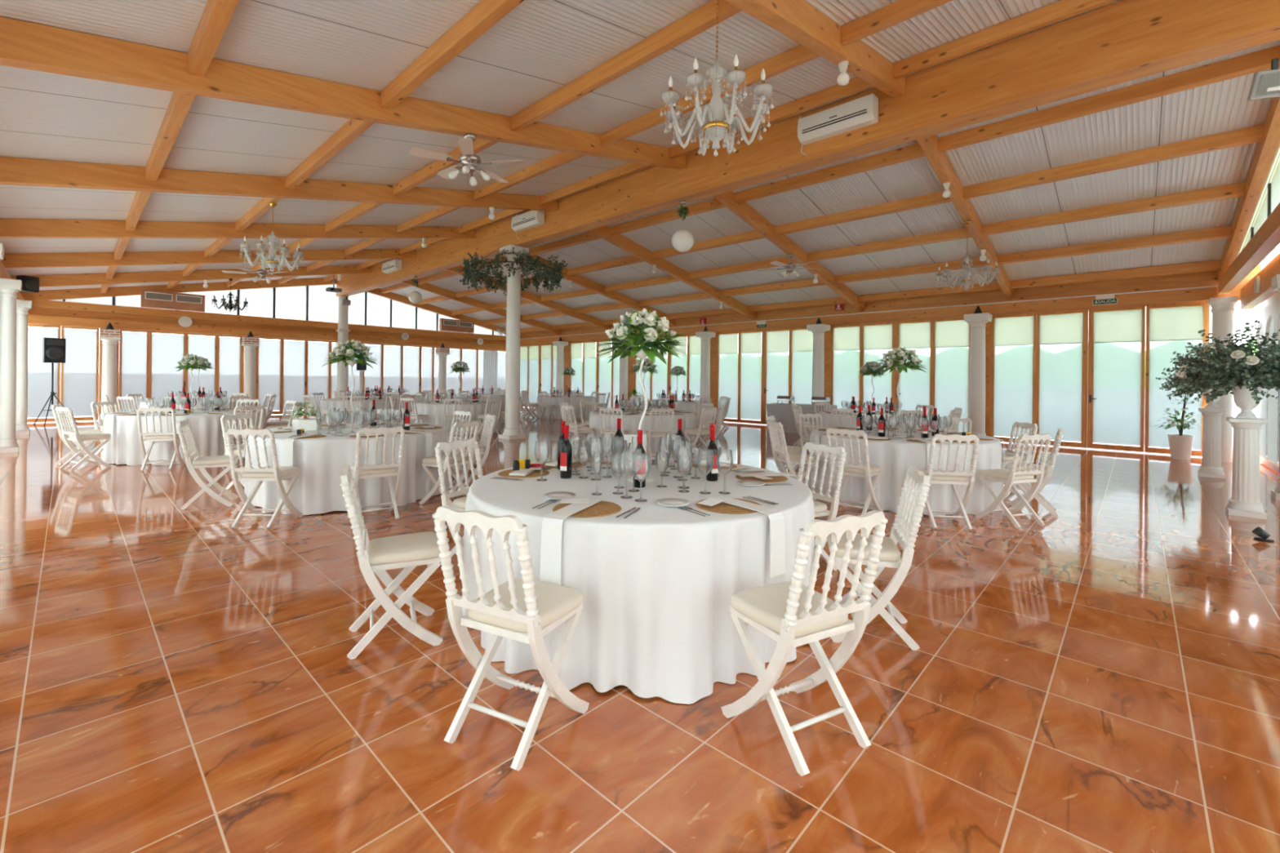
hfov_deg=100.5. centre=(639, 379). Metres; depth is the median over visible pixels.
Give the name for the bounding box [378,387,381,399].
wine bottle
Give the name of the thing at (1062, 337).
window
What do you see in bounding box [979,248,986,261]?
ceiling lamp
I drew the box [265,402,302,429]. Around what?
folding chair
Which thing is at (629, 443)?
water glass
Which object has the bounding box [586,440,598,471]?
water glass
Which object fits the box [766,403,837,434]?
buffet table
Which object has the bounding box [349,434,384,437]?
placemat
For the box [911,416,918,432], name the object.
water glass
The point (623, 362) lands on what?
column
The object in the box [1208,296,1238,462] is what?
pillar
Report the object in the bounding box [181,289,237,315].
window
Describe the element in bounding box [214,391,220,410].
wine bottle
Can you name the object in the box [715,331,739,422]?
window
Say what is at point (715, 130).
chandelier
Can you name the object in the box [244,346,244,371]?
blind
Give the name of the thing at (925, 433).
wine bottle
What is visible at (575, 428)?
folding chair
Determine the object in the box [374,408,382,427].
wine glass
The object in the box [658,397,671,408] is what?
folding chair
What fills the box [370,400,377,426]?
wine bottle
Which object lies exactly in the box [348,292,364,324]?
window
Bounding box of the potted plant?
[1152,393,1201,459]
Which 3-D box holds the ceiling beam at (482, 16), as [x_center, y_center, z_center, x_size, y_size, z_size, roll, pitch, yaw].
[-6.165,-2.785,8.649,23.340,0.179,0.100,1,0,43]
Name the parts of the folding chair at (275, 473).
leg, rail, rail, seat frame, seat, leg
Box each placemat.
[117,413,147,415]
[272,430,292,433]
[288,435,326,438]
[321,423,346,426]
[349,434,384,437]
[362,422,387,425]
[396,431,424,434]
[401,424,428,426]
[413,426,442,429]
[497,469,549,478]
[543,461,586,468]
[552,501,622,517]
[588,457,631,464]
[691,462,737,470]
[695,497,760,514]
[735,472,787,482]
[836,426,856,429]
[858,436,891,440]
[906,439,940,443]
[945,440,974,443]
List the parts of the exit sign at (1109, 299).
plate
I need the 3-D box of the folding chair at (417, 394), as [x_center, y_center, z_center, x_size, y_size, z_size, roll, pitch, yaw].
[-6.853,0.858,15.967,0.480,0.916,0.429,1,0,-43]
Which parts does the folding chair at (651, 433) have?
leg, seat, seat frame, rail, rail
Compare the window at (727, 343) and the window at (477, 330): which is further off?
the window at (477, 330)
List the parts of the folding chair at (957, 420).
rail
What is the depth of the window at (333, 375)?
20.10 m
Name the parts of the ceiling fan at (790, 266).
blade, blade, motor, blade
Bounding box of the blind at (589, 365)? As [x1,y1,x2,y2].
[583,357,595,396]
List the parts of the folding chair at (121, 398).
rail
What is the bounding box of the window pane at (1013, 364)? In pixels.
[993,344,1033,437]
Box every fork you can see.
[532,499,554,508]
[537,499,559,509]
[677,506,706,516]
[682,506,710,515]
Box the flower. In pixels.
[635,348,646,358]
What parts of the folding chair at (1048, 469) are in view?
seat, leg, leg, rail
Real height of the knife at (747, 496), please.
0.003 m
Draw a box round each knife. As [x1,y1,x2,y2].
[491,478,523,480]
[493,476,524,479]
[615,506,636,517]
[623,507,639,518]
[734,471,764,471]
[742,497,774,505]
[746,496,778,504]
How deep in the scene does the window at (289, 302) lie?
19.08 m
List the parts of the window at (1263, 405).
pane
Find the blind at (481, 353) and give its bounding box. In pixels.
[478,351,483,393]
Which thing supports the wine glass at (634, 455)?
on the tablecloth at (657, 584)
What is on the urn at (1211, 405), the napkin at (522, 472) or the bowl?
the bowl
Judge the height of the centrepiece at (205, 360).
1.081 m
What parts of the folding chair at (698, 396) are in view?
rail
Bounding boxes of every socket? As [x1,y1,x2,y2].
[488,207,494,213]
[838,60,848,73]
[942,182,950,189]
[980,248,986,254]
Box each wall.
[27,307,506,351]
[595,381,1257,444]
[1260,292,1279,309]
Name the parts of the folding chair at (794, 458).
rail, rail, leg, seat frame, seat, leg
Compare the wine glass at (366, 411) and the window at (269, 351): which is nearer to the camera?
the wine glass at (366, 411)
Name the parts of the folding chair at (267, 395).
rail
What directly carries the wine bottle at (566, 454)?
on the tablecloth at (657, 584)
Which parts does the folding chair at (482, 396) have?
rail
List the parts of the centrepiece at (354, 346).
vase stem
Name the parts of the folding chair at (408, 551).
rail, rail, leg, leg, seat, seat frame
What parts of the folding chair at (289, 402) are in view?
seat, rail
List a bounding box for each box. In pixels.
[184,409,191,413]
[286,400,323,431]
[296,429,304,435]
[516,459,530,468]
[651,459,655,465]
[961,431,970,435]
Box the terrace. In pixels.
[27,406,524,422]
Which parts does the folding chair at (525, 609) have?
leg, rail, rail, seat frame, seat, leg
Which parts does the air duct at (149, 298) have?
grille frame, grille frame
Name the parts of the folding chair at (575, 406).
rail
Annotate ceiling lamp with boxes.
[203,280,208,288]
[337,274,341,280]
[421,237,426,248]
[488,207,494,219]
[568,280,573,288]
[652,264,656,274]
[719,301,723,309]
[813,273,817,283]
[836,60,849,86]
[942,182,951,197]
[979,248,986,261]
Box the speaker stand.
[33,362,77,426]
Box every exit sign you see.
[756,320,766,327]
[1092,293,1117,305]
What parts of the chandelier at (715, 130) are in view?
candle bulb, arm, arm, candle bulb, arm, arm, stem, chain, arm, arm, candle bulb, arm, arm, candle bulb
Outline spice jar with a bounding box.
[512,460,519,471]
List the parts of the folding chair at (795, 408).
rail, leg, seat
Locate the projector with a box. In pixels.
[325,274,342,293]
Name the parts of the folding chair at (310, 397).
rail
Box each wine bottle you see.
[169,392,175,413]
[182,387,186,399]
[184,392,191,413]
[197,386,201,399]
[201,387,205,399]
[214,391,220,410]
[218,386,222,399]
[364,387,368,399]
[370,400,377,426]
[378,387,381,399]
[403,401,409,430]
[435,389,439,402]
[450,389,453,403]
[472,389,475,402]
[475,389,478,402]
[557,421,565,470]
[560,425,572,479]
[613,417,623,462]
[614,395,618,412]
[621,394,624,410]
[633,430,645,488]
[668,395,671,412]
[671,395,675,412]
[674,390,677,401]
[675,418,684,462]
[706,423,717,447]
[706,426,718,481]
[852,396,856,413]
[856,405,862,430]
[866,404,871,431]
[871,397,875,414]
[878,408,885,436]
[884,396,888,413]
[888,397,893,414]
[920,408,928,438]
[931,408,938,435]
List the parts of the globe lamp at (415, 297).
lamp shade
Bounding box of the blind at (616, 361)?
[613,356,619,408]
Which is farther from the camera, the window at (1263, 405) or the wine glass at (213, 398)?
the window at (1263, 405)
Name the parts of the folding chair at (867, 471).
leg, rail, rail, seat frame, seat, leg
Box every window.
[27,324,61,422]
[60,325,99,421]
[62,296,112,305]
[98,328,119,414]
[112,294,174,310]
[118,328,149,412]
[148,330,186,400]
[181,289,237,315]
[185,333,217,399]
[216,334,242,399]
[236,287,273,317]
[241,336,257,405]
[256,337,282,414]
[272,285,306,319]
[281,337,306,413]
[306,284,338,322]
[306,339,330,408]
[329,341,337,398]
[347,342,363,395]
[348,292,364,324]
[363,342,382,394]
[364,291,390,327]
[382,343,402,394]
[390,299,415,328]
[401,345,420,395]
[415,306,436,330]
[420,346,433,401]
[432,346,440,400]
[436,313,465,333]
[444,346,461,399]
[461,348,477,393]
[472,324,492,334]
[477,349,493,393]
[492,330,506,336]
[493,350,506,393]
[520,344,528,407]
[528,343,540,407]
[540,342,552,395]
[551,345,565,395]
[569,341,583,395]
[582,340,597,409]
[596,339,613,409]
[612,345,628,408]
[634,339,651,408]
[650,336,669,399]
[668,334,688,399]
[688,334,701,400]
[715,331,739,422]
[738,329,764,424]
[763,328,791,424]
[790,327,813,404]
[830,324,862,410]
[861,321,896,411]
[895,319,933,415]
[932,317,970,432]
[988,312,1036,444]
[1035,309,1088,448]
[1087,306,1146,452]
[1144,302,1209,456]
[1246,226,1253,244]
[1253,182,1271,235]
[1257,323,1268,466]
[1266,316,1279,473]
[1271,161,1279,213]
[1278,390,1279,466]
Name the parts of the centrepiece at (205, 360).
vase stem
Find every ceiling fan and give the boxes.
[221,261,298,284]
[408,133,525,186]
[755,253,822,278]
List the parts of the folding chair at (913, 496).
seat, seat frame, leg, leg, rail, rail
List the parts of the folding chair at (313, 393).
rail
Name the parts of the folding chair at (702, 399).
rail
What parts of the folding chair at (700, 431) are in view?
leg, seat, seat frame, leg, rail, rail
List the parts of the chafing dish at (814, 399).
lid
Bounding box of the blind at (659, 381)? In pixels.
[651,355,666,399]
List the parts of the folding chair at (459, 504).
leg, rail, seat frame, rail, seat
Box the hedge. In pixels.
[582,342,1258,388]
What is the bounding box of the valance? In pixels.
[1254,297,1279,345]
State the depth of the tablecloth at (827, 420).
10.36 m
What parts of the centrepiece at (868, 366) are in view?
vase stem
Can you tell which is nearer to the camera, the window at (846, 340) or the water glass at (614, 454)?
the water glass at (614, 454)
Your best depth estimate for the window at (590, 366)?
22.34 m
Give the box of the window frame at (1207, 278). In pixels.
[520,266,1260,435]
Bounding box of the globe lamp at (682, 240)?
[671,200,693,252]
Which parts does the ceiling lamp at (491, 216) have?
bulb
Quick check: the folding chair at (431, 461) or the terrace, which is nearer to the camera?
the folding chair at (431, 461)
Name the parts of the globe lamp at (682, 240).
lamp shade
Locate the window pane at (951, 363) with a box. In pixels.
[934,346,968,432]
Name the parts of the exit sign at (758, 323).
plate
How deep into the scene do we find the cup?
6.34 m
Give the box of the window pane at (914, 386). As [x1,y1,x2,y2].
[898,347,929,415]
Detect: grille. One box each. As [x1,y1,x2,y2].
[24,280,38,289]
[45,346,64,359]
[146,292,171,300]
[177,295,200,302]
[358,363,365,368]
[444,320,457,325]
[459,321,471,326]
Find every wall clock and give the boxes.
[401,333,408,340]
[476,337,483,344]
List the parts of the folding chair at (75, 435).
rail, rail, leg, seat frame, seat, leg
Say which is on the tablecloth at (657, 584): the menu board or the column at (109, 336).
the menu board
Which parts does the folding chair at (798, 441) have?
leg, seat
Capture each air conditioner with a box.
[382,258,401,279]
[511,210,544,231]
[797,93,878,155]
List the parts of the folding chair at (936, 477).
leg, seat, seat frame, rail, rail, leg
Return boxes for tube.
[530,463,543,467]
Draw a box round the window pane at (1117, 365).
[1093,341,1141,445]
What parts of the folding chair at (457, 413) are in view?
rail, leg, rail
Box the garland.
[493,249,533,262]
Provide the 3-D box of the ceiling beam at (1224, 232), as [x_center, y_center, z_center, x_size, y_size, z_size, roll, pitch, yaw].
[1.246,-2.528,16.599,23.340,0.178,0.100,1,0,43]
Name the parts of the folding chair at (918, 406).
rail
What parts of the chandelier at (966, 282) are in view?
arm, arm, arm, stem, chain, arm, arm, arm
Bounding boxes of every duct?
[140,288,204,311]
[439,318,474,333]
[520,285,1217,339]
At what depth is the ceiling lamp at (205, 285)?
14.63 m
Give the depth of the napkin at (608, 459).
4.08 m
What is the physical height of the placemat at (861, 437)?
0.005 m
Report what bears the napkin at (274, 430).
on the placemat at (282, 432)
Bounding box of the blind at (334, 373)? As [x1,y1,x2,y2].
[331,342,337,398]
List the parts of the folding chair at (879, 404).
rail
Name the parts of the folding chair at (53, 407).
rail, leg, leg, seat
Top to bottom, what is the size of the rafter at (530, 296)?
1.769 m
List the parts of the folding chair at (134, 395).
rail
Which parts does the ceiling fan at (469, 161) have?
blade, blade, bulb, blade, bulb, motor, bulb, bulb, blade, blade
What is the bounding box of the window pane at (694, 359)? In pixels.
[688,354,701,400]
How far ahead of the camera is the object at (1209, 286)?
13.03 m
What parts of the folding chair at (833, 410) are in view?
rail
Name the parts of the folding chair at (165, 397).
rail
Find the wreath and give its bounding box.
[456,245,568,296]
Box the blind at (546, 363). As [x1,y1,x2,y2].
[541,358,551,395]
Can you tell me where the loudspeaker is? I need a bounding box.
[42,337,66,363]
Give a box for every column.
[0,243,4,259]
[0,278,22,453]
[15,299,32,435]
[97,322,120,422]
[240,331,259,406]
[335,295,350,398]
[435,342,449,400]
[498,244,528,439]
[552,337,568,395]
[618,338,627,408]
[695,326,715,401]
[806,317,830,404]
[964,306,991,435]
[1271,274,1279,500]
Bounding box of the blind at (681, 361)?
[670,355,686,399]
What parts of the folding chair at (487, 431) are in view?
seat, rail, rail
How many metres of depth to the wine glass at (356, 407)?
6.83 m
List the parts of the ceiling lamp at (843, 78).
bulb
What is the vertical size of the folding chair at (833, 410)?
0.916 m
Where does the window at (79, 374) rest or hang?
in the tie beam at (38, 311)
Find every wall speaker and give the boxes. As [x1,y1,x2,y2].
[16,275,39,293]
[356,360,366,370]
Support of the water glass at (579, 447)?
on the tablecloth at (657, 584)
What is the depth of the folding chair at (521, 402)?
20.96 m
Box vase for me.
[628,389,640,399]
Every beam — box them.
[0,259,24,300]
[27,314,506,350]
[31,299,506,341]
[100,0,239,293]
[167,0,524,289]
[226,0,742,286]
[277,0,952,284]
[324,0,1116,281]
[336,0,1279,296]
[380,44,1279,293]
[417,124,1263,305]
[451,182,1244,315]
[482,225,1231,324]
[520,259,1220,333]
[520,286,1217,344]
[1217,202,1279,293]
[1240,253,1279,310]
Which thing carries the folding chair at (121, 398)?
on the floor
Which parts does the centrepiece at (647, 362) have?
vase stem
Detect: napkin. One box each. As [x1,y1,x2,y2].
[102,412,126,430]
[108,413,144,432]
[215,412,233,430]
[244,430,289,457]
[282,434,320,466]
[360,433,381,435]
[406,431,432,457]
[508,468,533,475]
[539,497,601,585]
[545,461,574,466]
[594,457,611,462]
[619,413,631,430]
[674,413,688,428]
[695,461,725,466]
[711,495,785,577]
[735,472,798,479]
[813,432,831,455]
[833,426,856,428]
[866,436,888,439]
[915,439,937,469]
[977,437,1004,464]
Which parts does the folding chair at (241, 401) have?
rail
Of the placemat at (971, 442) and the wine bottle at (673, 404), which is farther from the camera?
the wine bottle at (673, 404)
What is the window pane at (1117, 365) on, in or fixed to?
attached to the window at (1116, 335)
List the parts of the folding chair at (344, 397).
rail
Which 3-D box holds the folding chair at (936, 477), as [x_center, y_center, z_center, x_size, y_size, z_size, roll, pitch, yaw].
[2.978,0.969,5.217,0.429,0.916,0.480,1,0,6]
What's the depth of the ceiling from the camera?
6.67 m
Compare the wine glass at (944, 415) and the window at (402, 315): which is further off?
the window at (402, 315)
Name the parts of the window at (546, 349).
pane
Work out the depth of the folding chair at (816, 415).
7.94 m
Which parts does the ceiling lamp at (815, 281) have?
bulb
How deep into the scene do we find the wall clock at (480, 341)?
24.42 m
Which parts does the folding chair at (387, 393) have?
rail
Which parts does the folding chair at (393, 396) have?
rail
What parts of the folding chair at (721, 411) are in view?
seat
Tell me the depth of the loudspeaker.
14.25 m
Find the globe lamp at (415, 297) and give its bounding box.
[408,275,422,303]
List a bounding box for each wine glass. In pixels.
[156,398,164,408]
[201,398,208,412]
[212,398,219,411]
[224,397,231,411]
[327,407,336,427]
[328,409,338,431]
[330,412,341,434]
[334,411,344,432]
[337,408,346,428]
[355,407,363,426]
[356,408,365,427]
[359,410,368,423]
[365,411,375,425]
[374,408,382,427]
[380,409,389,427]
[382,408,391,420]
[393,410,402,422]
[533,440,550,480]
[568,435,582,472]
[584,433,597,467]
[588,437,601,474]
[588,440,604,480]
[600,434,613,468]
[610,436,625,472]
[617,451,635,498]
[625,448,642,492]
[631,453,650,502]
[658,436,671,473]
[664,433,677,466]
[667,435,681,470]
[671,440,685,478]
[675,446,692,488]
[697,449,714,493]
[707,439,721,475]
[715,449,733,493]
[862,414,871,426]
[885,412,893,431]
[888,416,897,436]
[890,415,899,435]
[902,413,911,432]
[906,416,915,436]
[917,417,927,439]
[937,417,947,431]
[942,415,951,427]
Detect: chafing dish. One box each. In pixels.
[777,395,795,404]
[811,396,830,405]
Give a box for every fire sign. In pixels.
[699,317,706,324]
[835,303,843,311]
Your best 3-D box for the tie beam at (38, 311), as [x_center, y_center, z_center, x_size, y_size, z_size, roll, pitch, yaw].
[-11.482,-1.810,20.290,0.100,0.680,15.890,1,0,43]
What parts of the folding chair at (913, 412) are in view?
rail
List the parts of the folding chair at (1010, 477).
leg, seat, seat frame, leg, rail, rail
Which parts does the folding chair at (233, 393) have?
rail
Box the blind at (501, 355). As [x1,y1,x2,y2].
[497,351,506,393]
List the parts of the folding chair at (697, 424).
seat, rail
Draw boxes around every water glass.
[216,400,222,412]
[324,415,333,434]
[340,410,348,427]
[355,414,364,426]
[361,410,369,426]
[382,413,391,426]
[577,445,590,478]
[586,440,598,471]
[600,445,613,477]
[610,456,626,494]
[613,453,626,488]
[615,440,627,469]
[627,442,632,473]
[655,452,669,487]
[657,444,671,475]
[675,448,688,480]
[676,455,691,493]
[679,442,689,472]
[690,446,702,479]
[861,417,868,434]
[866,416,873,432]
[884,418,892,436]
[906,420,915,437]
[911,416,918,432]
[930,420,938,431]
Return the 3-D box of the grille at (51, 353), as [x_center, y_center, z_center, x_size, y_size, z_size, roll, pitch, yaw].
[-15.656,-0.720,14.256,0.012,0.340,0.340,1,0,29]
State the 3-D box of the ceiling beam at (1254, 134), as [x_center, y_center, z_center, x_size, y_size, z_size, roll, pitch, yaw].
[-0.793,-3.131,14.405,23.340,0.178,0.100,1,0,43]
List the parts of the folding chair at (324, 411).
rail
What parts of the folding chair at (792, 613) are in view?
leg, seat, seat frame, rail, leg, rail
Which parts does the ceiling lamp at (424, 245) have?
bulb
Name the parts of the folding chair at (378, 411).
rail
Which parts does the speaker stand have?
leg, leg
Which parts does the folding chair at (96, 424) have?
leg, rail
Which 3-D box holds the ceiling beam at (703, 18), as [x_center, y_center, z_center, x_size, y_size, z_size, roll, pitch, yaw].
[-5.159,-3.067,9.724,23.340,0.179,0.100,1,0,43]
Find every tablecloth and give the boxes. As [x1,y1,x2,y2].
[102,408,266,466]
[139,399,252,408]
[244,422,449,515]
[319,398,404,423]
[354,394,419,406]
[413,400,500,435]
[458,393,505,410]
[461,457,814,704]
[536,395,595,419]
[588,408,696,457]
[641,400,711,423]
[808,426,1003,515]
[817,410,929,429]
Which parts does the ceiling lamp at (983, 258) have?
bulb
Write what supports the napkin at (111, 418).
on the placemat at (131, 414)
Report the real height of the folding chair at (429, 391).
0.916 m
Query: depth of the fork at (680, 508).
2.57 m
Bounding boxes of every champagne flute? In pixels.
[315,413,320,434]
[350,412,355,432]
[572,440,580,475]
[591,453,602,495]
[631,436,637,468]
[683,440,691,475]
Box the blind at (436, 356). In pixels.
[434,348,439,400]
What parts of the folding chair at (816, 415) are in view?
rail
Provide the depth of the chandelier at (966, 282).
9.17 m
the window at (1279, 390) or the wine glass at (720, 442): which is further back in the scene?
the window at (1279, 390)
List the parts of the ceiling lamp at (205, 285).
bulb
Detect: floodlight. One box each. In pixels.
[342,296,351,305]
[1247,57,1279,100]
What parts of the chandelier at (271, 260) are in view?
arm, arm, arm, arm, stem, arm, arm, arm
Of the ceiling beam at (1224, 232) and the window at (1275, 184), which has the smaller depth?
the window at (1275, 184)
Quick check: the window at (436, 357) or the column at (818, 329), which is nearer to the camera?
the column at (818, 329)
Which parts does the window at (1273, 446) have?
pane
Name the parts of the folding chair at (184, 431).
rail, rail, leg, seat frame, seat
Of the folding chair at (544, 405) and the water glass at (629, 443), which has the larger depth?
the folding chair at (544, 405)
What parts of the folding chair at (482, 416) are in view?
seat, rail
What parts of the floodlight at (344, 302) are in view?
glass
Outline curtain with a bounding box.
[483,350,497,393]
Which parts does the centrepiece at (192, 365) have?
vase stem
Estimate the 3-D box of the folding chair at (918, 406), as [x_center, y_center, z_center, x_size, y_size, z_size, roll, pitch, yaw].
[5.986,1.003,11.476,0.480,0.916,0.429,1,0,-24]
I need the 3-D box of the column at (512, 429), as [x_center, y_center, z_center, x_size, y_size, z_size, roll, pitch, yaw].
[-2.932,-0.851,12.315,0.480,4.395,0.480,1,0,43]
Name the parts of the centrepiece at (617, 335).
vase stem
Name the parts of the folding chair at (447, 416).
seat, rail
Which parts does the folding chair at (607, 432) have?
leg, rail, rail, seat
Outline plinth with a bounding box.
[358,370,364,394]
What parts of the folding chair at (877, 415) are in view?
rail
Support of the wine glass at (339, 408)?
on the tablecloth at (317, 489)
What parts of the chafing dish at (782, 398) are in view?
lid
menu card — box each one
[528,466,541,470]
[560,498,589,503]
[697,497,724,506]
[749,474,773,479]
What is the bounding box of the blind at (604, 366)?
[598,357,611,408]
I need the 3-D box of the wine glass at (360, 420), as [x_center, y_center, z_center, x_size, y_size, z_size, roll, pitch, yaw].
[-3.150,0.475,6.068,0.094,0.240,0.096,1,0,43]
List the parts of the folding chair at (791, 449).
rail, seat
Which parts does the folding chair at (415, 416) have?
rail, seat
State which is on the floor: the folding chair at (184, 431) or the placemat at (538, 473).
the folding chair at (184, 431)
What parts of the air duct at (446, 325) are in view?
grille frame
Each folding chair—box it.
[50,404,100,464]
[55,406,111,471]
[89,401,118,455]
[105,395,111,412]
[116,396,137,412]
[126,393,143,411]
[136,407,184,471]
[160,400,185,408]
[163,396,186,408]
[175,419,238,509]
[177,392,197,399]
[220,413,255,490]
[222,404,264,463]
[225,428,302,528]
[227,395,248,408]
[230,392,248,399]
[235,399,260,406]
[262,393,275,418]
[265,394,276,422]
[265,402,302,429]
[266,400,297,426]
[294,409,329,423]
[302,395,326,423]
[311,392,324,418]
[333,391,338,398]
[338,390,346,398]
[340,465,442,659]
[342,395,362,423]
[347,426,405,519]
[377,408,404,422]
[378,395,400,422]
[386,392,399,398]
[389,395,410,422]
[400,395,413,423]
[400,397,427,423]
[404,392,422,408]
[409,394,425,423]
[410,391,428,406]
[418,420,479,506]
[422,390,431,401]
[432,505,589,771]
[433,394,448,400]
[434,438,484,565]
[443,398,463,433]
[448,389,456,399]
[448,410,472,475]
[452,413,496,486]
[459,391,471,400]
[476,398,502,435]
[478,394,491,400]
[493,391,505,410]
[500,396,521,432]
[500,410,505,429]
[520,390,527,412]
[520,391,525,413]
[522,391,537,417]
[522,392,538,418]
[537,391,546,395]
[538,392,555,420]
[560,402,587,446]
[561,404,593,456]
[569,393,583,420]
[579,400,596,439]
[590,393,605,410]
[591,391,599,404]
[598,392,610,408]
[599,407,628,457]
[630,396,642,408]
[635,394,644,408]
[644,408,674,457]
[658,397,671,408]
[660,401,678,410]
[684,407,717,458]
[693,398,711,428]
[695,395,707,400]
[695,402,714,448]
[697,404,724,452]
[711,395,727,426]
[713,397,730,429]
[720,510,888,776]
[765,415,805,482]
[766,420,817,499]
[791,403,816,445]
[791,404,820,446]
[797,413,823,472]
[797,442,846,570]
[813,402,831,422]
[826,427,883,515]
[826,466,930,650]
[831,408,855,426]
[862,403,883,411]
[862,413,892,426]
[897,409,923,429]
[915,404,933,429]
[920,434,979,530]
[930,407,962,431]
[938,416,972,433]
[946,409,960,431]
[975,433,1052,528]
[1002,421,1038,493]
[1007,428,1063,516]
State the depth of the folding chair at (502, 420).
14.56 m
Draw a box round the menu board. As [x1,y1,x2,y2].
[622,434,646,457]
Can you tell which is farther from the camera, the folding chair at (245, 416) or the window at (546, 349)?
the window at (546, 349)
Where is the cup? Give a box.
[346,360,356,365]
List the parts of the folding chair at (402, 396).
rail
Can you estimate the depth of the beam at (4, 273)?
9.65 m
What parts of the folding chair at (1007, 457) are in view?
seat, seat frame, leg, rail, rail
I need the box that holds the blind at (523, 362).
[520,359,528,404]
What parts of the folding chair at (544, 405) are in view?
rail, seat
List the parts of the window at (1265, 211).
pane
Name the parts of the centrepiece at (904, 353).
vase stem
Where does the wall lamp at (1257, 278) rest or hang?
attached to the tie beam at (1249, 299)
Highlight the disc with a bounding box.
[177,315,192,327]
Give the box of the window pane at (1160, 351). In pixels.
[1148,339,1202,449]
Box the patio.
[533,407,1202,457]
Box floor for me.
[0,407,1279,852]
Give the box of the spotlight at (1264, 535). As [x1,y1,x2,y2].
[1251,526,1274,542]
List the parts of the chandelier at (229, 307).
stem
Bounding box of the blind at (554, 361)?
[552,359,556,395]
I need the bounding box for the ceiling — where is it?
[0,0,1279,328]
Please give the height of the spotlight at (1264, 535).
0.115 m
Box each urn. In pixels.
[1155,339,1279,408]
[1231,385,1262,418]
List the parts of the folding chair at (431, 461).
leg, seat, seat frame, leg, rail, rail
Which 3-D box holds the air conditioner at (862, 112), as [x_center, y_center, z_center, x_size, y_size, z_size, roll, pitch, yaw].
[2.517,-3.345,6.912,1.042,0.616,0.204,1,0,43]
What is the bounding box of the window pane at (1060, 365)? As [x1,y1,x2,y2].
[1038,343,1082,441]
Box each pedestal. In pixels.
[1197,408,1226,478]
[1225,417,1268,519]
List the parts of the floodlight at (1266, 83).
glass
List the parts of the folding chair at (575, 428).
rail, rail, leg, seat, seat frame, leg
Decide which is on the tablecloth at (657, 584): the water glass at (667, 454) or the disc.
the water glass at (667, 454)
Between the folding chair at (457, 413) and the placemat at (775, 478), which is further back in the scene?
the folding chair at (457, 413)
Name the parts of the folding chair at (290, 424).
seat, rail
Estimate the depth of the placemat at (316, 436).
5.51 m
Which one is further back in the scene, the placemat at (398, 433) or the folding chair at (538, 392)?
the folding chair at (538, 392)
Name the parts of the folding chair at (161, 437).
leg, rail, rail, seat frame, seat, leg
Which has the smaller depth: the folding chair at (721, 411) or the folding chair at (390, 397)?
the folding chair at (721, 411)
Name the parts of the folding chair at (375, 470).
leg, seat, seat frame, rail, rail, leg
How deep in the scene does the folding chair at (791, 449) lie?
7.10 m
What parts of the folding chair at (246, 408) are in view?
rail, rail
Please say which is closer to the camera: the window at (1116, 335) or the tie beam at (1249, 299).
the tie beam at (1249, 299)
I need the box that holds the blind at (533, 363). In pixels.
[528,359,538,402]
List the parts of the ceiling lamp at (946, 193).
bulb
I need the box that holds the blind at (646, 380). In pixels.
[635,355,649,408]
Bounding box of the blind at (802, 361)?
[791,351,813,404]
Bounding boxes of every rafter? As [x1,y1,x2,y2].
[0,16,686,169]
[0,155,558,211]
[0,217,475,239]
[0,248,415,268]
[10,265,371,287]
[19,277,337,300]
[366,288,506,333]
[400,278,560,334]
[445,265,612,329]
[523,254,675,325]
[587,225,755,319]
[712,190,864,311]
[725,0,905,97]
[916,134,1013,299]
[1217,96,1279,283]
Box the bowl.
[1203,386,1221,408]
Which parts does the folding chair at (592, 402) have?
rail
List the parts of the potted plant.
stem, pot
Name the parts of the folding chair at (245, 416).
leg, rail, rail, seat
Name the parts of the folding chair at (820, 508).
seat, seat frame, rail, rail, leg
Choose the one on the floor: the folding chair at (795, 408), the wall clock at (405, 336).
the folding chair at (795, 408)
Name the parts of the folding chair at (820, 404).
rail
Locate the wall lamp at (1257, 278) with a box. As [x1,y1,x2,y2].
[1253,275,1260,293]
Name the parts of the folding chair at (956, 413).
rail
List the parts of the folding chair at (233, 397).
rail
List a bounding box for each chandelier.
[211,278,248,312]
[239,202,303,275]
[496,316,506,337]
[659,0,773,155]
[935,220,1000,291]
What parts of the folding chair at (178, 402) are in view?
rail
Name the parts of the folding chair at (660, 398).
rail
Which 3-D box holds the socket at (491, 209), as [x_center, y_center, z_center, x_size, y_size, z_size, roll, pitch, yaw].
[-2.763,-3.159,9.925,0.098,0.100,0.100,1,0,43]
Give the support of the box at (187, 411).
on the tablecloth at (123, 447)
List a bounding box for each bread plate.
[330,433,348,435]
[542,491,575,499]
[656,497,689,506]
[737,480,765,486]
[887,436,903,439]
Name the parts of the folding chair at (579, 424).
rail, seat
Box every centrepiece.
[173,353,208,412]
[188,356,213,400]
[321,338,382,430]
[448,360,470,402]
[562,366,576,396]
[591,308,690,482]
[630,357,658,412]
[668,365,687,401]
[856,360,884,413]
[872,346,927,435]
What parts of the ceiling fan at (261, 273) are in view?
blade, blade, motor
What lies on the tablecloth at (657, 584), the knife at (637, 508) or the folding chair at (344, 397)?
the knife at (637, 508)
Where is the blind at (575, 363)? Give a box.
[570,358,582,395]
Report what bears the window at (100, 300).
in the tie beam at (38, 311)

